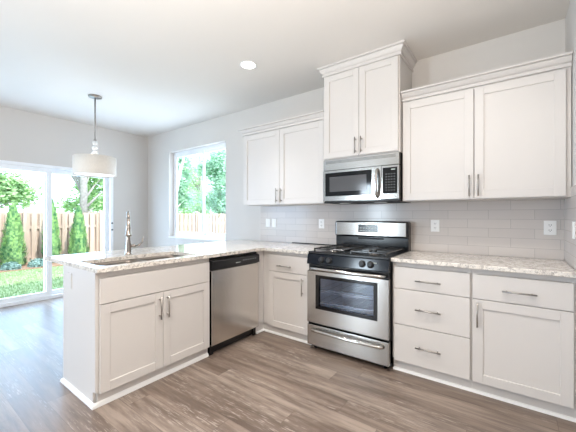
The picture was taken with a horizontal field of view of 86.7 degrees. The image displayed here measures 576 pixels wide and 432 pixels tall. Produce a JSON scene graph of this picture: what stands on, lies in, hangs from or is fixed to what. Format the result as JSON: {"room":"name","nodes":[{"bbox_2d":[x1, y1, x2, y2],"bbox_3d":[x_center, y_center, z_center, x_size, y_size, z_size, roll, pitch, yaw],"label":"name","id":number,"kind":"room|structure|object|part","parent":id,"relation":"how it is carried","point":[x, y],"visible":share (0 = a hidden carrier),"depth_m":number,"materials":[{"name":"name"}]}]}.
{"room":"kitchen","nodes":[
{"label":"kitchen","id":0,"kind":"room"},
{"bbox_2d":[0,106,147,250],"bbox_3d":[-4.873,-0.125,3.011,0.160,2.757,7.160,0,0,36],"label":"wall","id":1,"kind":"structure","parent":0,"point":[25,136],"depth_m":5.05,"materials":[{"name":"grey paint"}]},
{"bbox_2d":[0,160,112,307],"bbox_3d":[-3.645,0.246,4.633,0.160,2.015,1.828,0,0,36],"label":"door","id":2,"kind":"structure","parent":1,"relation":"in","point":[48,170],"depth_m":4.62,"materials":[{"name":"white plastic"}]},
{"bbox_3d":[-3.875,0.246,4.287,0.040,1.923,0.906,0,0,36],"label":"fixed panel","id":3,"kind":"part","parent":2,"relation":"part of","materials":[{"name":"clear glass"}]},
{"bbox_3d":[-3.425,0.246,4.984,0.040,1.923,0.910,0,0,36],"label":"sliding panel","id":4,"kind":"part","parent":2,"relation":"part of","materials":[{"name":"glass"}]},
{"bbox_2d":[0,0,569,136],"bbox_3d":[-2.359,-1.563,1.265,6.279,0.120,7.320,0,0,36],"label":"ceiling","id":5,"kind":"structure","parent":0,"point":[156,67],"depth_m":2.68,"materials":[{"name":"white paint"}]},
{"bbox_2d":[72,94,115,177],"bbox_3d":[-2.426,-1.005,3.835,0.468,0.997,0.468,0,0,36],"label":"pendant lamp","id":6,"kind":"object","parent":5,"relation":"hanging from","point":[94,164],"visible":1,"depth_m":3.70,"materials":[{"name":"white fabric"}]},
{"bbox_2d":[74,173,112,175],"bbox_3d":[-2.426,-0.526,3.835,0.460,0.004,0.460,0,0,36],"label":"diffuser","id":7,"kind":"object","parent":6,"relation":"attached to","point":[78,174],"depth_m":3.88,"materials":[{"name":"white plastic"}]},
{"bbox_3d":[-2.426,-0.621,3.835,0.468,0.230,0.468,0,0,36],"label":"lamp shade","id":8,"kind":"part","parent":6,"relation":"part of","materials":[{"name":"fabric"}]},
{"bbox_3d":[-2.426,-1.212,3.835,0.017,0.531,0.017,0,0,36],"label":"rod","id":9,"kind":"part","parent":6,"relation":"part of","materials":[{"name":"silver metal"}]},
{"bbox_2d":[240,61,256,68],"bbox_3d":[-0.394,-1.501,3.041,0.172,0.005,0.172,0,0,36],"label":"recessed light","id":10,"kind":"object","parent":5,"relation":"in","point":[244,64],"visible":1,"depth_m":3.03,"materials":[{"name":"white paint"}]},
{"bbox_2d":[0,297,575,431],"bbox_3d":[-2.359,1.279,1.265,6.279,0.050,7.320,0,0,36],"label":"floor","id":11,"kind":"structure","parent":0,"point":[264,381],"depth_m":2.10,"materials":[{"name":"brown wood"}]},
{"bbox_2d":[60,258,208,409],"bbox_3d":[-0.795,0.812,3.031,0.632,0.883,2.272,0,0,36],"label":"base cabinet","id":12,"kind":"object","parent":11,"relation":"on","point":[125,331],"depth_m":2.20,"materials":[{"name":"white paint"}]},
{"bbox_2d":[68,272,71,288],"bbox_3d":[-1.591,0.472,2.222,0.076,0.112,0.007,0,0,36],"label":"wall outlet","id":13,"kind":"object","parent":12,"relation":"attached to","point":[69,274],"visible":1,"depth_m":2.21,"materials":[{"name":"white paint"}]},
{"bbox_3d":[-1.461,0.812,2.142,0.540,0.883,0.019,0,0,36],"label":"panel","id":14,"kind":"part","parent":12,"relation":"part of","materials":[{"name":"white paint"}]},
{"bbox_3d":[-1.025,0.812,3.209,0.019,0.883,2.255,0,0,36],"label":"peninsula back panel","id":15,"kind":"part","parent":12,"relation":"part of","materials":[{"name":"white wood"}]},
{"bbox_3d":[-1.096,0.872,2.164,0.020,0.578,0.442,0,0,36],"label":"door","id":16,"kind":"part","parent":12,"relation":"part of","materials":[{"name":"white paint"}]},
{"bbox_3d":[-0.820,1.239,3.049,0.572,0.030,2.272,0,0,36],"label":"shoe molding","id":17,"kind":"part","parent":12,"relation":"part of","materials":[{"name":"white paint"}]},
{"bbox_3d":[-0.978,0.762,2.359,0.019,0.783,0.900,0,0,36],"label":"frame","id":18,"kind":"part","parent":12,"relation":"part of","materials":[{"name":"white paint"}]},
{"bbox_3d":[-0.964,0.495,2.344,0.020,0.166,0.888,0,0,36],"label":"false drawer","id":19,"kind":"part","parent":12,"relation":"part of","materials":[{"name":"white paint"}]},
{"bbox_3d":[-0.832,0.872,2.523,0.020,0.578,0.443,0,0,36],"label":"door","id":20,"kind":"part","parent":12,"relation":"part of","materials":[{"name":"white paint"}]},
{"bbox_2d":[45,239,327,273],"bbox_3d":[-0.721,0.355,2.989,1.570,0.030,2.265,0,0,36],"label":"countertop","id":21,"kind":"structure","parent":12,"relation":"on","point":[195,251],"depth_m":2.82,"materials":[{"name":"beige stone"}]},
{"bbox_2d":[124,211,143,254],"bbox_3d":[-1.369,0.150,2.649,0.128,0.380,0.189,0,0,13],"label":"faucet","id":22,"kind":"object","parent":21,"relation":"on","point":[128,234],"visible":1,"depth_m":2.64,"materials":[{"name":"silver metal"}]},
{"bbox_3d":[-1.336,0.234,2.700,0.108,0.091,0.030,0,0,-28],"label":"lever handle","id":23,"kind":"part","parent":22,"relation":"part of","materials":[{"name":"silver metal"}]},
{"bbox_2d":[92,255,181,265],"bbox_3d":[-1.178,0.475,2.483,0.426,0.208,0.814,0,0,36],"label":"sink","id":24,"kind":"object","parent":21,"relation":"in","point":[162,256],"visible":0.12,"depth_m":2.57,"materials":[{"name":"metal"}]},
{"bbox_3d":[-1.294,0.471,2.326,0.426,0.200,0.425,0,0,36],"label":"bowl","id":25,"kind":"part","parent":24,"relation":"part of","materials":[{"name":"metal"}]},
{"bbox_3d":[-1.052,0.461,2.656,0.426,0.180,0.385,0,0,36],"label":"bowl","id":26,"kind":"part","parent":24,"relation":"part of","materials":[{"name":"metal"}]},
{"bbox_2d":[292,242,330,244],"bbox_3d":[0.308,0.334,3.623,0.630,0.010,0.022,0,0,36],"label":"counter strip","id":27,"kind":"object","parent":21,"relation":"on","point":[292,242],"visible":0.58,"depth_m":3.63,"materials":[{"name":"black ceramic"}]},
{"bbox_2d":[208,252,258,355],"bbox_3d":[-0.707,0.817,3.113,0.556,0.874,0.621,0,0,36],"label":"dishwasher","id":28,"kind":"object","parent":11,"relation":"on","point":[233,279],"visible":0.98,"depth_m":2.91,"materials":[{"name":"metal"}]},
{"bbox_3d":[-0.533,1.205,2.986,0.028,0.098,0.609,0,0,36],"label":"kick plate","id":29,"kind":"part","parent":28,"relation":"part of","materials":[{"name":"black plastic"}]},
{"bbox_3d":[-0.501,0.443,2.962,0.045,0.086,0.621,0,0,36],"label":"control panel","id":30,"kind":"part","parent":28,"relation":"part of","materials":[{"name":"black plastic"}]},
{"bbox_2d":[256,250,310,344],"bbox_3d":[0.107,0.812,3.348,0.656,0.883,0.704,0,0,36],"label":"base cabinet","id":31,"kind":"object","parent":11,"relation":"on","point":[285,274],"visible":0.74,"depth_m":3.14,"materials":[{"name":"white paint"}]},
{"bbox_3d":[-0.053,1.244,3.107,0.628,0.019,0.126,0,0,36],"label":"shoe molding","id":32,"kind":"part","parent":31,"relation":"part of","materials":[{"name":"white paint"}]},
{"bbox_3d":[-0.015,0.762,3.141,0.607,0.783,0.019,0,0,36],"label":"frame","id":33,"kind":"part","parent":31,"relation":"part of","materials":[{"name":"white paint"}]},
{"bbox_3d":[0.006,0.493,3.099,0.514,0.170,0.020,0,0,36],"label":"drawer","id":34,"kind":"part","parent":31,"relation":"part of","materials":[{"name":"white paint"}]},
{"bbox_3d":[0.006,0.872,3.099,0.514,0.578,0.020,0,0,36],"label":"door","id":35,"kind":"part","parent":31,"relation":"part of","materials":[{"name":"white paint"}]},
{"bbox_2d":[307,221,410,368],"bbox_3d":[0.676,0.655,2.909,0.776,1.198,0.736,0,0,36],"label":"gas range","id":36,"kind":"object","parent":11,"relation":"on","point":[350,281],"visible":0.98,"depth_m":2.73,"materials":[{"name":"silver metal"}]},
{"bbox_3d":[0.303,0.405,2.787,0.060,0.060,0.036,0,0,36],"label":"knob","id":37,"kind":"part","parent":36,"relation":"part of","materials":[{"name":"black plastic"}]},
{"bbox_3d":[0.365,0.405,2.741,0.060,0.060,0.036,0,0,36],"label":"knob","id":38,"kind":"part","parent":36,"relation":"part of","materials":[{"name":"black plastic"}]},
{"bbox_3d":[0.485,1.058,2.634,0.691,0.029,0.067,0,0,36],"label":"handle","id":39,"kind":"part","parent":36,"relation":"part of","materials":[{"name":"metal"}]},
{"bbox_2d":[307,266,389,340],"bbox_3d":[0.661,0.738,2.889,0.768,0.529,0.686,0,0,36],"label":"oven","id":40,"kind":"object","parent":36,"relation":"in","point":[351,301],"depth_m":2.71,"materials":[{"name":"silver metal"}]},
{"bbox_3d":[0.501,0.405,2.671,0.772,0.097,0.039,0,0,36],"label":"control panel","id":41,"kind":"part","parent":36,"relation":"part of","materials":[{"name":"metal"}]},
{"bbox_3d":[0.519,1.113,2.695,0.768,0.191,0.090,0,0,36],"label":"storage drawer","id":42,"kind":"part","parent":36,"relation":"part of","materials":[{"name":"metal"}]},
{"bbox_2d":[308,247,409,259],"bbox_3d":[0.688,0.347,2.926,0.772,0.023,0.627,0,0,36],"label":"cooktop","id":43,"kind":"object","parent":36,"relation":"in","point":[324,253],"depth_m":2.71,"materials":[{"name":"black metal"}]},
{"bbox_3d":[0.617,0.405,2.556,0.060,0.060,0.036,0,0,36],"label":"knob","id":44,"kind":"part","parent":36,"relation":"part of","materials":[{"name":"black plastic"}]},
{"bbox_3d":[0.676,0.405,2.513,0.060,0.060,0.036,0,0,36],"label":"knob","id":45,"kind":"part","parent":36,"relation":"part of","materials":[{"name":"black plastic"}]},
{"bbox_2d":[393,262,471,391],"bbox_3d":[1.240,0.812,2.545,0.554,0.883,0.658,0,0,36],"label":"base cabinet","id":46,"kind":"object","parent":11,"relation":"on","point":[432,304],"visible":0.97,"depth_m":2.29,"materials":[{"name":"white paint"}]},
{"bbox_3d":[1.053,0.503,2.297,0.178,0.011,0.036,0,0,36],"label":"bar pull","id":47,"kind":"part","parent":46,"relation":"part of","materials":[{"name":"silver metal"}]},
{"bbox_3d":[1.053,0.724,2.297,0.178,0.011,0.036,0,0,36],"label":"bar pull","id":48,"kind":"part","parent":46,"relation":"part of","materials":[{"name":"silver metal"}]},
{"bbox_3d":[1.053,1.015,2.297,0.178,0.011,0.036,0,0,36],"label":"bar pull","id":49,"kind":"part","parent":46,"relation":"part of","materials":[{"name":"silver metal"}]},
{"bbox_3d":[1.075,0.493,2.315,0.530,0.170,0.020,0,0,36],"label":"drawer","id":50,"kind":"part","parent":46,"relation":"part of","materials":[{"name":"white paint"}]},
{"bbox_3d":[1.075,0.724,2.315,0.530,0.281,0.020,0,0,36],"label":"drawer","id":51,"kind":"part","parent":46,"relation":"part of","materials":[{"name":"white paint"}]},
{"bbox_3d":[1.075,1.015,2.315,0.530,0.292,0.020,0,0,36],"label":"drawer","id":52,"kind":"part","parent":46,"relation":"part of","materials":[{"name":"white paint"}]},
{"bbox_3d":[1.088,1.244,2.338,0.554,0.019,0.016,0,0,36],"label":"shoe molding","id":53,"kind":"part","parent":46,"relation":"part of","materials":[{"name":"white paint"}]},
{"bbox_2d":[391,251,575,277],"bbox_3d":[1.464,0.355,2.388,1.105,0.030,0.648,0,0,36],"label":"countertop","id":54,"kind":"structure","parent":46,"relation":"on","point":[548,267],"depth_m":2.21,"materials":[{"name":"beige stone"}]},
{"bbox_2d":[472,269,575,422],"bbox_3d":[1.686,0.812,2.218,0.552,0.883,0.658,0,0,36],"label":"base cabinet","id":55,"kind":"object","parent":11,"relation":"on","point":[524,325],"visible":0.96,"depth_m":1.98,"materials":[{"name":"white paint"}]},
{"bbox_3d":[1.310,0.684,2.109,0.011,0.170,0.036,0,0,36],"label":"bar pull","id":56,"kind":"part","parent":55,"relation":"part of","materials":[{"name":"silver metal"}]},
{"bbox_3d":[1.495,0.502,1.973,0.182,0.011,0.036,0,0,36],"label":"bar pull","id":57,"kind":"part","parent":55,"relation":"part of","materials":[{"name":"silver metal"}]},
{"bbox_3d":[1.513,0.493,1.994,0.524,0.170,0.020,0,0,36],"label":"drawer","id":58,"kind":"part","parent":55,"relation":"part of","materials":[{"name":"white paint"}]},
{"bbox_3d":[1.513,0.872,1.994,0.524,0.578,0.020,0,0,36],"label":"door","id":59,"kind":"part","parent":55,"relation":"part of","materials":[{"name":"white paint"}]},
{"bbox_3d":[1.534,1.244,2.010,0.552,0.019,0.016,0,0,36],"label":"shoe molding","id":60,"kind":"part","parent":55,"relation":"part of","materials":[{"name":"white paint"}]},
{"bbox_2d":[148,19,564,308],"bbox_3d":[-0.243,-0.125,4.148,6.279,2.757,0.168,0,0,36],"label":"wall","id":61,"kind":"structure","parent":0,"point":[506,228],"depth_m":3.02,"materials":[{"name":"grey paint"}]},
{"bbox_2d":[169,143,225,240],"bbox_3d":[-1.487,-0.370,5.049,1.472,1.517,0.157,0,0,36],"label":"window","id":62,"kind":"structure","parent":61,"relation":"in","point":[202,235],"depth_m":5.07,"materials":[{"name":"white plastic"}]},
{"bbox_3d":[-1.696,-0.380,5.255,0.792,1.397,0.020,0,0,36],"label":"sash","id":63,"kind":"part","parent":62,"relation":"part of","materials":[{"name":"white plastic"}]},
{"bbox_3d":[-1.487,0.379,5.049,1.470,0.020,0.157,0,0,36],"label":"sill","id":64,"kind":"part","parent":62,"relation":"part of","materials":[{"name":"white paint"}]},
{"bbox_3d":[-1.154,-0.380,4.885,0.640,1.397,0.020,0,0,36],"label":"sash","id":65,"kind":"part","parent":62,"relation":"part of","materials":[{"name":"white plastic"}]},
{"bbox_2d":[266,219,269,226],"bbox_3d":[-0.268,0.094,4.057,0.072,0.110,0.008,0,0,36],"label":"light switch","id":66,"kind":"object","parent":61,"relation":"attached to","point":[267,220],"visible":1,"depth_m":4.05,"materials":[{"name":"white plastic"}]},
{"bbox_2d":[272,219,275,226],"bbox_3d":[-0.181,0.094,3.993,0.072,0.110,0.008,0,0,36],"label":"light switch","id":67,"kind":"object","parent":61,"relation":"attached to","point":[273,220],"visible":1,"depth_m":3.99,"materials":[{"name":"white plastic"}]},
{"bbox_2d":[237,110,329,205],"bbox_3d":[-0.021,-0.608,3.647,1.242,0.957,0.394,0,0,36],"label":"upper cabinet","id":68,"kind":"object","parent":61,"relation":"attached to","point":[283,159],"visible":0.9,"depth_m":3.46,"materials":[{"name":"white paint"}]},
{"bbox_3d":[-0.326,-0.563,3.684,0.574,0.860,0.020,0,0,36],"label":"door","id":69,"kind":"part","parent":68,"relation":"part of","materials":[{"name":"white paint"}]},
{"bbox_3d":[-0.021,-1.046,3.647,1.242,0.080,0.394,0,0,36],"label":"crown molding","id":70,"kind":"part","parent":68,"relation":"part of","materials":[{"name":"white paint"}]},
{"bbox_3d":[0.142,-0.563,3.341,0.580,0.860,0.020,0,0,36],"label":"door","id":71,"kind":"part","parent":68,"relation":"part of","materials":[{"name":"white paint"}]},
{"bbox_2d":[319,219,323,227],"bbox_3d":[0.392,0.094,3.573,0.072,0.110,0.007,0,0,36],"label":"wall outlet","id":72,"kind":"object","parent":61,"relation":"attached to","point":[321,221],"visible":1,"depth_m":3.57,"materials":[{"name":"white plastic"}]},
{"bbox_2d":[317,40,416,160],"bbox_3d":[0.773,-1.032,3.030,0.862,0.940,0.448,0,0,36],"label":"upper cabinet","id":73,"kind":"object","parent":61,"relation":"attached to","point":[363,104],"visible":0.98,"depth_m":2.84,"materials":[{"name":"white paint"}]},
{"bbox_3d":[0.521,-0.987,2.993,0.374,0.829,0.020,0,0,36],"label":"door","id":74,"kind":"part","parent":73,"relation":"part of","materials":[{"name":"white paint"}]},
{"bbox_3d":[0.680,-1.004,2.902,0.762,0.884,0.019,0,0,36],"label":"frame","id":75,"kind":"part","parent":73,"relation":"part of","materials":[{"name":"white paint"}]},
{"bbox_2d":[323,152,410,203],"bbox_3d":[0.768,-0.342,3.022,0.756,0.438,0.466,0,0,36],"label":"microwave oven","id":76,"kind":"object","parent":73,"relation":"attached to","point":[377,178],"visible":0.99,"depth_m":2.85,"materials":[{"name":"silver metal"}]},
{"bbox_3d":[0.610,-0.298,2.941,0.597,0.300,0.039,0,0,36],"label":"door","id":77,"kind":"part","parent":76,"relation":"part of","materials":[{"name":"metal"}]},
{"bbox_3d":[0.799,-0.294,2.748,0.026,0.275,0.062,0,0,36],"label":"handle","id":78,"kind":"part","parent":76,"relation":"part of","materials":[{"name":"metal"}]},
{"bbox_3d":[0.775,-1.455,3.031,0.862,0.094,0.444,0,0,36],"label":"crown molding","id":79,"kind":"part","parent":73,"relation":"part of","materials":[{"name":"white paint"}]},
{"bbox_3d":[0.820,-0.987,2.774,0.361,0.829,0.020,0,0,36],"label":"door","id":80,"kind":"part","parent":73,"relation":"part of","materials":[{"name":"white paint"}]},
{"bbox_2d":[261,199,563,259],"bbox_3d":[0.870,0.105,3.232,3.078,0.468,0.008,0,0,36],"label":"backsplash","id":81,"kind":"structure","parent":61,"relation":"attached to","point":[507,228],"depth_m":2.76,"materials":[{"name":"grey tile"}]},
{"bbox_2d":[431,220,438,231],"bbox_3d":[1.376,0.094,2.852,0.074,0.110,0.007,0,0,36],"label":"wall outlet","id":82,"kind":"object","parent":61,"relation":"attached to","point":[434,223],"visible":1,"depth_m":2.85,"materials":[{"name":"white plastic"}]},
{"bbox_2d":[401,51,572,201],"bbox_3d":[1.547,-0.608,2.495,1.107,0.957,0.393,0,0,36],"label":"upper cabinet","id":83,"kind":"object","parent":61,"relation":"attached to","point":[504,133],"visible":0.99,"depth_m":2.30,"materials":[{"name":"white paint"}]},
{"bbox_3d":[1.235,-0.563,2.539,0.534,0.860,0.020,0,0,36],"label":"door","id":84,"kind":"part","parent":83,"relation":"part of","materials":[{"name":"white paint"}]},
{"bbox_3d":[1.412,-0.233,2.375,0.011,0.165,0.036,0,0,36],"label":"bar pull","id":85,"kind":"part","parent":83,"relation":"part of","materials":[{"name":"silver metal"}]},
{"bbox_3d":[1.460,-0.233,2.340,0.011,0.165,0.036,0,0,36],"label":"bar pull","id":86,"kind":"part","parent":83,"relation":"part of","materials":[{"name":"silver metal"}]},
{"bbox_3d":[1.447,-1.046,2.360,1.107,0.080,0.056,0,0,36],"label":"crown molding","id":87,"kind":"part","parent":83,"relation":"part of","materials":[{"name":"white paint"}]},
{"bbox_3d":[1.668,-0.563,2.221,0.530,0.860,0.020,0,0,36],"label":"door","id":88,"kind":"part","parent":83,"relation":"part of","materials":[{"name":"white paint"}]},
{"bbox_2d":[544,221,556,234],"bbox_3d":[2.035,0.094,2.368,0.076,0.110,0.007,0,0,36],"label":"wall outlet","id":89,"kind":"object","parent":61,"relation":"attached to","point":[550,227],"visible":1,"depth_m":2.36,"materials":[{"name":"white plastic"}]},
{"bbox_2d":[564,0,575,270],"bbox_3d":[0.057,-0.125,-0.607,0.168,2.757,7.160,0,0,36],"label":"wall","id":90,"kind":"structure","parent":0,"point":[570,20],"depth_m":2.05,"materials":[{"name":"grey paint"}]},
{"bbox_2d":[564,185,575,269],"bbox_3d":[1.753,0.073,1.840,0.008,0.532,1.192,0,0,36],"label":"backsplash","id":91,"kind":"structure","parent":90,"relation":"attached to","point":[570,202],"depth_m":2.07,"materials":[{"name":"grey tile"}]},
{"bbox_2d":[572,222,574,238],"bbox_3d":[1.823,0.093,1.948,0.007,0.109,0.072,0,0,36],"label":"wall outlet","id":92,"kind":"object","parent":90,"relation":"attached to","point":[573,223],"visible":1,"depth_m":1.93,"materials":[{"name":"white plastic"}]},
{"label":"outside","id":93,"kind":"structure","parent":0,"visible":0},
{"bbox_2d":[0,225,209,298],"bbox_3d":[-14.639,1.479,20.820,34.860,0.050,70.000,0,0,36],"label":"ground","id":94,"kind":"structure","parent":93,"point":[29,271],"depth_m":6.64,"materials":[{"name":"green plant"}]},
{"bbox_2d":[0,171,42,211],"bbox_3d":[-9.796,-1.392,10.326,2.936,5.709,2.292,0,0,36],"label":"maple tree","id":95,"kind":"object","parent":94,"relation":"on","point":[13,189],"visible":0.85,"depth_m":10.37,"materials":[{"name":"green plant"}]},
{"bbox_2d":[0,265,62,298],"bbox_3d":[-5.637,1.424,6.896,3.588,0.060,4.227,0,0,36],"label":"grass","id":96,"kind":"structure","parent":94,"relation":"on","point":[23,274],"depth_m":6.73,"materials":[{"name":"green plant"}]},
{"bbox_2d":[0,263,62,272],"bbox_3d":[-7.141,1.439,9.116,1.300,0.030,24.000,0,0,36],"label":"mulch bed","id":97,"kind":"object","parent":94,"relation":"on","point":[24,266],"visible":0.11,"depth_m":8.39,"materials":[{"name":"brown soil"}]},
{"bbox_2d":[0,261,21,270],"bbox_3d":[-7.384,1.332,8.123,0.463,0.244,0.471,0,0,36],"label":"shrub","id":98,"kind":"object","parent":97,"relation":"on","point":[11,265],"visible":1,"depth_m":8.02,"materials":[{"name":"green plant"}]},
{"bbox_2d":[0,204,28,266],"bbox_3d":[-7.701,0.550,8.582,0.661,1.807,0.676,0,0,36],"label":"arborvitae","id":99,"kind":"object","parent":97,"relation":"on","point":[12,249],"visible":0.94,"depth_m":8.45,"materials":[{"name":"green plant"}]},
{"bbox_2d":[27,258,43,266],"bbox_3d":[-7.074,1.325,8.625,0.504,0.258,0.507,0,0,36],"label":"shrub","id":100,"kind":"object","parent":97,"relation":"on","point":[37,262],"visible":0.75,"depth_m":8.50,"materials":[{"name":"green plant"}]},
{"bbox_2d":[41,199,62,262],"bbox_3d":[-7.188,0.459,9.286,0.574,1.989,0.594,0,0,36],"label":"arborvitae","id":101,"kind":"object","parent":97,"relation":"on","point":[56,249],"visible":0.44,"depth_m":9.23,"materials":[{"name":"green plant"}]},
{"bbox_2d":[68,206,89,253],"bbox_3d":[-6.779,0.566,9.864,0.659,1.775,0.653,0,0,36],"label":"arborvitae","id":102,"kind":"object","parent":97,"relation":"on","point":[77,244],"visible":0.85,"depth_m":9.73,"materials":[{"name":"green plant"}]},
{"bbox_2d":[56,174,103,212],"bbox_3d":[-8.802,-1.644,13.329,3.264,6.204,3.401,0,0,36],"label":"maple tree","id":103,"kind":"object","parent":94,"relation":"on","point":[86,189],"visible":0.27,"depth_m":12.67,"materials":[{"name":"green plant"}]},
{"bbox_2d":[0,210,225,261],"bbox_3d":[-5.934,0.659,12.001,0.190,1.690,22.080,0,0,36],"label":"fence","id":104,"kind":"object","parent":94,"relation":"on","point":[32,222],"visible":0.19,"depth_m":10.54,"materials":[{"name":"brown wood"}]},
{"bbox_3d":[-7.932,0.659,9.194,0.090,1.690,0.090,0,0,36],"label":"post","id":105,"kind":"part","parent":104,"relation":"part of","materials":[{"name":"brown wood"}]},
{"bbox_3d":[-6.690,0.659,10.887,0.090,1.690,0.090,0,0,36],"label":"post","id":106,"kind":"part","parent":104,"relation":"part of","materials":[{"name":"brown wood"}]},
{"bbox_3d":[-5.986,0.359,11.990,0.040,0.090,22.000,0,0,36],"label":"rail","id":107,"kind":"part","parent":104,"relation":"part of","materials":[{"name":"brown wood"}]},
{"bbox_3d":[-4.205,0.659,14.274,0.090,1.690,0.090,0,0,36],"label":"post","id":108,"kind":"part","parent":104,"relation":"part of","materials":[{"name":"brown wood"}]},
{"bbox_2d":[178,155,200,213],"bbox_3d":[-6.194,-1.235,16.253,3.043,5.434,2.999,0,0,39],"label":"birch tree","id":109,"kind":"object","parent":94,"relation":"on","point":[183,175],"visible":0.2,"depth_m":15.98,"materials":[{"name":"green plant"}]},
{"bbox_2d":[178,154,213,224],"bbox_3d":[-7.688,-2.144,24.369,5.384,7.204,5.597,0,0,32],"label":"maple tree","id":110,"kind":"object","parent":94,"relation":"on","point":[198,184],"visible":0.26,"depth_m":23.65,"materials":[{"name":"green plant"}]},
{"bbox_2d":[189,149,225,213],"bbox_3d":[-3.781,-1.894,18.779,3.987,6.704,3.943,0,0,30],"label":"maple tree","id":111,"kind":"object","parent":94,"relation":"on","point":[216,167],"visible":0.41,"depth_m":17.82,"materials":[{"name":"green plant"}]}
]}

